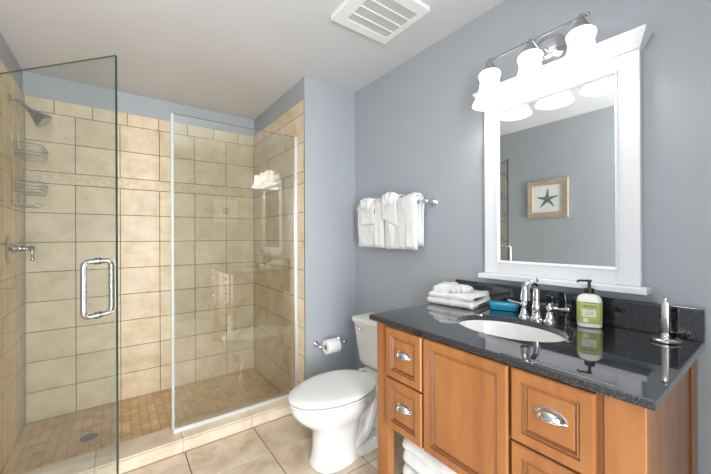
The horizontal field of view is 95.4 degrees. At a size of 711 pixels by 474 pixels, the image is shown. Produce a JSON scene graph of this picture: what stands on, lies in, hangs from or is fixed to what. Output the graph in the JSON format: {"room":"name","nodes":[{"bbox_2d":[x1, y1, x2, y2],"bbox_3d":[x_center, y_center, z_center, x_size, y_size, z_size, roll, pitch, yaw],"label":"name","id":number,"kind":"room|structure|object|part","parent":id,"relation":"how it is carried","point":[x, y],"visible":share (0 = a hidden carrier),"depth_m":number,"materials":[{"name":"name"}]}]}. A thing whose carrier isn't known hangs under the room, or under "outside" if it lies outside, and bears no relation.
{"room":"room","nodes":[
{"label":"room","id":0,"kind":"room"},
{"bbox_2d":[0,32,24,473],"bbox_3d":[-0.975,0.121,0.367,0.100,2.550,4.747,0,0,-36],"label":"wall","id":1,"kind":"structure","parent":0,"point":[12,276],"depth_m":1.94,"materials":[{"name":"beige tile"}]},
{"bbox_2d":[5,234,35,263],"bbox_3d":[-1.997,0.070,1.939,0.114,0.180,0.180,0,0,-36],"label":"shower valve","id":2,"kind":"object","parent":1,"relation":"attached to","point":[11,248],"visible":1,"depth_m":1.90,"materials":[{"name":"silver metal"}]},
{"bbox_3d":[-1.989,0.070,1.945,0.094,0.058,0.058,0,0,-36],"label":"valve stem","id":3,"kind":"part","parent":2,"relation":"part of","materials":[{"name":"silver metal"}]},
{"bbox_3d":[-1.957,0.111,1.959,0.024,0.066,0.019,0,0,20],"label":"lever","id":4,"kind":"part","parent":2,"relation":"part of","materials":[{"name":"silver metal"}]},
{"bbox_2d":[8,94,51,126],"bbox_3d":[-1.976,-0.762,1.968,0.188,0.173,0.100,0,0,-36],"label":"shower","id":5,"kind":"object","parent":1,"relation":"attached to","point":[40,119],"visible":0.99,"depth_m":1.96,"materials":[{"name":"silver metal"}]},
{"bbox_3d":[-2.014,-0.797,1.948,0.084,0.061,0.019,0,0,-36],"label":"arm","id":6,"kind":"part","parent":5,"relation":"part of","materials":[{"name":"silver metal"}]},
{"bbox_2d":[11,99,47,208],"bbox_3d":[-1.977,-0.504,1.968,0.135,0.645,0.255,0,0,-36],"label":"shower caddy","id":7,"kind":"object","parent":5,"relation":"hanging from","point":[12,141],"visible":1,"depth_m":1.92,"materials":[{"name":"silver metal"}]},
{"bbox_3d":[-2.029,-0.510,1.930,0.008,0.633,0.166,0,0,-36],"label":"frame","id":8,"kind":"part","parent":7,"relation":"part of","materials":[{"name":"silver metal"}]},
{"bbox_2d":[11,180,47,196],"bbox_3d":[-1.976,-0.294,1.968,0.133,0.065,0.255,0,0,-36],"label":"wire basket","id":9,"kind":"object","parent":7,"relation":"on","point":[12,188],"depth_m":1.93,"materials":[{"name":"silver metal"}]},
{"bbox_2d":[11,141,47,161],"bbox_3d":[-1.976,-0.514,1.968,0.133,0.065,0.255,0,0,-36],"label":"wire basket","id":10,"kind":"object","parent":7,"relation":"on","point":[12,151],"depth_m":1.93,"materials":[{"name":"silver metal"}]},
{"bbox_3d":[-1.923,-0.710,2.005,0.055,0.060,0.080,0,0,-36],"label":"nozzle plate","id":11,"kind":"part","parent":5,"relation":"part of","materials":[{"name":"grey metal"}]},
{"bbox_2d":[0,55,118,473],"bbox_3d":[-1.348,0.209,1.421,0.781,1.895,0.136,0,0,16],"label":"shower door","id":12,"kind":"structure","parent":1,"relation":"attached to","point":[83,267],"depth_m":1.32,"materials":[{"name":"clear glass"}]},
{"bbox_3d":[-1.065,0.211,1.337,0.029,0.252,0.137,0,0,13],"label":"pull handle","id":13,"kind":"part","parent":12,"relation":"part of","materials":[{"name":"silver metal"}]},
{"bbox_2d":[23,71,254,424],"bbox_3d":[-1.484,0.125,2.876,2.250,2.550,0.100,0,0,-36],"label":"wall","id":14,"kind":"structure","parent":0,"point":[70,359],"depth_m":2.59,"materials":[{"name":"beige tile"}]},
{"bbox_2d":[20,391,291,473],"bbox_3d":[-1.071,1.229,1.933,1.593,0.116,0.184,0,0,-36],"label":"shower curb","id":15,"kind":"structure","parent":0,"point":[136,453],"depth_m":1.85,"materials":[{"name":"tile"}]},
{"bbox_2d":[170,113,297,433],"bbox_3d":[-0.766,0.214,2.166,0.820,1.910,0.020,0,0,-36],"label":"glass panel","id":16,"kind":"object","parent":15,"relation":"on","point":[255,405],"visible":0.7,"depth_m":2.04,"materials":[{"name":"clear glass"}]},
{"bbox_3d":[-0.761,0.209,2.170,0.802,1.899,0.010,0,0,-36],"label":"glass pane","id":17,"kind":"part","parent":16,"relation":"part of","materials":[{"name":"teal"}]},
{"bbox_2d":[1,368,404,473],"bbox_3d":[-0.104,1.313,1.003,2.250,0.140,4.747,0,0,-36],"label":"floor","id":18,"kind":"structure","parent":0,"point":[46,442],"depth_m":2.05,"materials":[{"name":"tile"}]},
{"bbox_2d":[77,432,99,442],"bbox_3d":[-1.715,1.288,2.079,0.112,0.004,0.112,0,0,-36],"label":"floor drain","id":19,"kind":"object","parent":18,"relation":"on","point":[91,436],"visible":1,"depth_m":2.08,"materials":[{"name":"silver metal"}]},
{"bbox_2d":[288,312,377,473],"bbox_3d":[-0.031,0.892,1.942,0.821,0.701,0.501,0,0,-36],"label":"toilet","id":20,"kind":"object","parent":18,"relation":"on","point":[339,407],"visible":0.72,"depth_m":1.76,"materials":[{"name":"white ceramic"}]},
{"bbox_3d":[-0.125,0.846,1.834,0.543,0.024,0.379,0,0,-36],"label":"lid","id":21,"kind":"part","parent":20,"relation":"part of","materials":[{"name":"white plastic"}]},
{"bbox_3d":[-0.123,0.872,1.835,0.540,0.013,0.373,0,0,-36],"label":"seat","id":22,"kind":"part","parent":20,"relation":"part of","materials":[{"name":"white plastic"}]},
{"bbox_3d":[0.201,0.559,2.114,0.210,0.037,0.492,0,0,-41],"label":"tank lid","id":23,"kind":"part","parent":20,"relation":"part of","materials":[{"name":"white ceramic"}]},
{"bbox_3d":[0.204,0.726,2.116,0.194,0.293,0.466,0,0,-41],"label":"tank","id":24,"kind":"part","parent":20,"relation":"part of","materials":[{"name":"white ceramic"}]},
{"bbox_2d":[377,322,697,473],"bbox_3d":[0.591,0.802,1.225,0.639,0.876,0.900,0,0,-36],"label":"bathroom vanity","id":25,"kind":"object","parent":18,"relation":"on","point":[473,413],"visible":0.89,"depth_m":0.95,"materials":[{"name":"brown wood"}]},
{"bbox_3d":[0.131,0.804,1.402,0.036,0.876,0.070,0,0,-36],"label":"leg","id":26,"kind":"part","parent":25,"relation":"part of","materials":[{"name":"brown wood"}]},
{"bbox_3d":[0.180,0.461,1.266,0.028,0.030,0.082,0,0,-36],"label":"cup pull","id":27,"kind":"part","parent":25,"relation":"part of","materials":[{"name":"silver metal"}]},
{"bbox_3d":[0.181,0.670,1.266,0.028,0.030,0.082,0,0,-36],"label":"cup pull","id":28,"kind":"part","parent":25,"relation":"part of","materials":[{"name":"silver metal"}]},
{"bbox_3d":[0.191,0.683,1.277,0.019,0.201,0.196,0,0,-36],"label":"drawer","id":29,"kind":"part","parent":25,"relation":"part of","materials":[{"name":"brown wood"}]},
{"bbox_3d":[0.190,0.474,1.277,0.019,0.203,0.196,0,0,-36],"label":"drawer","id":30,"kind":"part","parent":25,"relation":"part of","materials":[{"name":"brown wood"}]},
{"bbox_2d":[403,462,418,473],"bbox_3d":[0.439,1.021,1.349,0.371,0.124,0.372,0,0,-36],"label":"folded towel","id":31,"kind":"object","parent":25,"relation":"on","point":[407,469],"visible":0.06,"depth_m":1.36,"materials":[{"name":"white fabric"}]},
{"bbox_2d":[402,437,456,473],"bbox_3d":[0.437,0.893,1.345,0.374,0.122,0.381,0,0,-36],"label":"folded towel","id":32,"kind":"object","parent":31,"relation":"on","point":[422,462],"visible":0.16,"depth_m":1.28,"materials":[{"name":"white fabric"}]},
{"bbox_3d":[0.348,0.577,1.062,0.019,0.411,0.318,0,0,-36],"label":"cabinet door","id":33,"kind":"part","parent":25,"relation":"part of","materials":[{"name":"brown wood"}]},
{"bbox_3d":[0.555,0.577,1.246,0.531,0.424,0.818,0,0,-36],"label":"frame","id":34,"kind":"part","parent":25,"relation":"part of","materials":[{"name":"brown wood"}]},
{"bbox_2d":[369,279,705,410],"bbox_3d":[0.596,0.298,1.239,0.634,0.129,0.946,0,0,-36],"label":"countertop","id":35,"kind":"structure","parent":25,"relation":"on","point":[619,360],"depth_m":1.05,"materials":[{"name":"black stone"}]},
{"bbox_2d":[427,281,490,309],"bbox_3d":[0.526,0.290,1.659,0.209,0.100,0.266,0,0,-44],"label":"folded towel","id":36,"kind":"object","parent":35,"relation":"on","point":[454,294],"visible":0.99,"depth_m":1.60,"materials":[{"name":"white fabric"}]},
{"bbox_2d":[489,300,519,311],"bbox_3d":[0.696,0.321,1.512,0.127,0.038,0.067,0,0,32],"label":"soap box","id":37,"kind":"object","parent":35,"relation":"on","point":[502,305],"visible":0.88,"depth_m":1.49,"materials":[{"name":"teal plastic"}]},
{"bbox_3d":[0.696,0.312,1.512,0.127,0.019,0.067,0,0,32],"label":"box lid","id":38,"kind":"part","parent":37,"relation":"part of","materials":[{"name":"teal plastic"}]},
{"bbox_2d":[459,320,565,341],"bbox_3d":[0.580,0.431,1.231,0.326,0.136,0.440,0,0,-36],"label":"sink","id":39,"kind":"object","parent":35,"relation":"in","point":[496,328],"visible":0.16,"depth_m":1.36,"materials":[{"name":"white ceramic"}]},
{"bbox_2d":[507,277,569,322],"bbox_3d":[0.747,0.253,1.333,0.180,0.174,0.173,0,0,8],"label":"faucet","id":40,"kind":"object","parent":35,"relation":"on","point":[536,315],"visible":1,"depth_m":1.31,"materials":[{"name":"silver metal"}]},
{"bbox_2d":[507,299,529,317],"bbox_3d":[0.704,0.302,1.393,0.048,0.076,0.094,0,0,-36],"label":"tap","id":41,"kind":"object","parent":40,"relation":"on","point":[524,313],"depth_m":1.36,"materials":[{"name":"silver metal"}]},
{"bbox_3d":[0.710,0.253,1.305,0.140,0.174,0.052,0,0,-36],"label":"spout","id":42,"kind":"part","parent":40,"relation":"part of","materials":[{"name":"silver metal"}]},
{"bbox_2d":[543,303,569,322],"bbox_3d":[0.791,0.301,1.274,0.048,0.076,0.094,0,0,-36],"label":"tap","id":43,"kind":"object","parent":40,"relation":"on","point":[549,318],"depth_m":1.28,"materials":[{"name":"silver metal"}]},
{"bbox_2d":[576,279,602,328],"bbox_3d":[0.883,0.250,1.224,0.082,0.178,0.053,0,0,30],"label":"soap bottle","id":44,"kind":"object","parent":35,"relation":"on","point":[589,304],"visible":1,"depth_m":1.21,"materials":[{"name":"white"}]},
{"bbox_3d":[0.869,0.284,1.203,0.044,0.026,0.001,0,0,30],"label":"label panel","id":45,"kind":"part","parent":44,"relation":"part of","materials":[{"name":"white paper"}]},
{"bbox_2d":[649,297,681,344],"bbox_3d":[1.010,0.266,1.054,0.090,0.144,0.077,0,0,-36],"label":"stand","id":46,"kind":"object","parent":35,"relation":"on","point":[664,337],"visible":1,"depth_m":1.05,"materials":[{"name":"silver metal"}]},
{"bbox_3d":[1.010,0.259,1.054,0.024,0.130,0.024,0,0,-36],"label":"post","id":47,"kind":"part","parent":46,"relation":"part of","materials":[{"name":"silver metal"}]},
{"bbox_3d":[0.509,0.681,0.844,0.019,0.201,0.202,0,0,-36],"label":"drawer","id":48,"kind":"part","parent":25,"relation":"part of","materials":[{"name":"brown wood"}]},
{"bbox_3d":[0.498,0.459,0.834,0.028,0.030,0.082,0,0,-36],"label":"cup pull","id":49,"kind":"part","parent":25,"relation":"part of","materials":[{"name":"silver metal"}]},
{"bbox_3d":[0.508,0.472,0.844,0.019,0.203,0.202,0,0,-36],"label":"drawer","id":50,"kind":"part","parent":25,"relation":"part of","materials":[{"name":"brown wood"}]},
{"bbox_3d":[0.633,0.802,0.747,0.070,0.876,0.078,0,0,-36],"label":"leg","id":51,"kind":"part","parent":25,"relation":"part of","materials":[{"name":"brown wood"}]},
{"bbox_3d":[0.868,0.576,0.877,0.456,0.422,0.006,0,0,-36],"label":"panel","id":52,"kind":"part","parent":25,"relation":"part of","materials":[{"name":"brown wood"}]},
{"bbox_3d":[1.066,0.800,1.059,0.070,0.876,0.070,0,0,-36],"label":"leg","id":53,"kind":"part","parent":25,"relation":"part of","materials":[{"name":"brown wood"}]},
{"bbox_2d":[0,0,504,119],"bbox_3d":[-0.114,-1.207,1.004,2.250,0.100,4.747,0,0,-36],"label":"ceiling","id":54,"kind":"structure","parent":0,"point":[237,58],"depth_m":1.93,"materials":[{"name":"paint"}]},
{"bbox_2d":[331,0,429,43],"bbox_3d":[0.123,-1.146,1.656,0.370,0.022,0.347,0,0,-36],"label":"ceiling vent","id":55,"kind":"object","parent":54,"relation":"in","point":[381,21],"visible":1,"depth_m":1.67,"materials":[{"name":"white plastic"}]},
{"bbox_2d":[347,0,416,36],"bbox_3d":[0.136,-1.148,1.667,0.276,0.017,0.240,0,0,-36],"label":"grille","id":56,"kind":"object","parent":55,"relation":"attached to","point":[380,18],"depth_m":1.67,"materials":[{"name":"white plastic"}]},
{"bbox_2d":[254,76,355,392],"bbox_3d":[-0.488,0.121,2.950,0.556,2.550,1.161,0,0,-36],"label":"wall partition","id":57,"kind":"structure","parent":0,"point":[321,115],"depth_m":2.51,"materials":[{"name":"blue paint"}]},
{"bbox_2d":[313,336,346,348],"bbox_3d":[-0.183,0.784,2.396,0.253,0.046,0.088,0,0,-36],"label":"toilet paper holder","id":58,"kind":"object","parent":57,"relation":"attached to","point":[315,344],"visible":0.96,"depth_m":2.36,"materials":[{"name":"silver metal"}]},
{"bbox_3d":[-0.267,0.785,2.334,0.046,0.046,0.088,0,0,-36],"label":"post","id":59,"kind":"part","parent":58,"relation":"part of","materials":[{"name":"silver metal"}]},
{"bbox_2d":[322,337,340,354],"bbox_3d":[-0.174,0.796,2.366,0.104,0.103,0.103,0,0,-36],"label":"toilet paper roll","id":60,"kind":"object","parent":58,"relation":"on","point":[333,345],"visible":0.98,"depth_m":2.33,"materials":[{"name":"white paper"}]},
{"bbox_3d":[-0.100,0.784,2.457,0.046,0.046,0.088,0,0,-36],"label":"post","id":61,"kind":"part","parent":58,"relation":"part of","materials":[{"name":"silver metal"}]},
{"bbox_2d":[357,198,384,247],"bbox_3d":[0.120,-0.101,2.290,0.142,0.350,0.287,0,0,-36],"label":"hanging towel","id":62,"kind":"object","parent":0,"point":[371,225],"visible":0.86,"depth_m":2.23,"materials":[{"name":"white fabric"}]},
{"bbox_2d":[355,0,710,473],"bbox_3d":[0.861,0.115,1.498,0.100,2.550,2.796,0,0,-36],"label":"wall","id":63,"kind":"structure","parent":0,"point":[418,129],"depth_m":1.62,"materials":[{"name":"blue paint"}]},
{"bbox_2d":[355,197,436,211],"bbox_3d":[0.237,-0.209,2.185,0.090,0.054,0.724,0,0,-36],"label":"towel bar","id":64,"kind":"object","parent":63,"relation":"attached to","point":[433,201],"visible":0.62,"depth_m":1.92,"materials":[{"name":"silver metal"}]},
{"bbox_2d":[381,192,424,249],"bbox_3d":[0.294,-0.106,2.052,0.144,0.370,0.290,0,0,-36],"label":"hanging towel","id":65,"kind":"object","parent":64,"relation":"hanging from","point":[403,217],"visible":0.99,"depth_m":1.99,"materials":[{"name":"white fabric"}]},
{"bbox_2d":[472,11,607,110],"bbox_3d":[0.756,-0.752,1.372,0.214,0.272,0.524,0,0,-36],"label":"vanity light","id":66,"kind":"object","parent":63,"relation":"attached to","point":[583,60],"visible":1,"depth_m":1.32,"materials":[{"name":"white glass"}]},
{"bbox_3d":[0.624,-0.693,1.503,0.156,0.154,0.156,0,0,-36],"label":"lamp shade","id":67,"kind":"part","parent":66,"relation":"part of","materials":[{"name":"white glass"}]},
{"bbox_3d":[0.732,-0.693,1.356,0.156,0.154,0.156,0,0,-36],"label":"lamp shade","id":68,"kind":"part","parent":66,"relation":"part of","materials":[{"name":"white glass"}]},
{"bbox_3d":[0.781,-0.802,1.379,0.115,0.049,0.032,0,0,-26],"label":"arm","id":69,"kind":"part","parent":66,"relation":"part of","materials":[{"name":"silver metal"}]},
{"bbox_3d":[0.842,-0.694,1.207,0.156,0.154,0.156,0,0,-36],"label":"lamp shade","id":70,"kind":"part","parent":66,"relation":"part of","materials":[{"name":"white glass"}]},
{"bbox_2d":[472,24,651,294],"bbox_3d":[0.826,-0.263,1.396,0.075,0.930,0.671,0,0,-36],"label":"wall mirror","id":71,"kind":"object","parent":63,"relation":"attached to","point":[564,186],"visible":0.83,"depth_m":1.33,"materials":[{"name":"white wood"}]},
{"bbox_2d":[499,76,614,266],"bbox_3d":[0.845,-0.249,1.403,0.006,0.754,0.484,0,0,-36],"label":"mirror glass","id":72,"kind":"object","parent":71,"relation":"attached to","point":[557,145],"depth_m":1.37,"materials":[{"name":"silver mirror"}]},
{"bbox_3d":[0.824,-0.700,1.397,0.075,0.055,0.671,0,0,-36],"label":"crown moulding","id":73,"kind":"part","parent":71,"relation":"part of","materials":[{"name":"white paint"}]},
{"bbox_2d":[455,279,704,341],"bbox_3d":[0.843,0.286,1.421,0.020,0.106,0.946,0,0,-36],"label":"backsplash","id":74,"kind":"structure","parent":63,"relation":"attached to","point":[688,323],"depth_m":1.20,"materials":[{"name":"black stone"}]}
]}

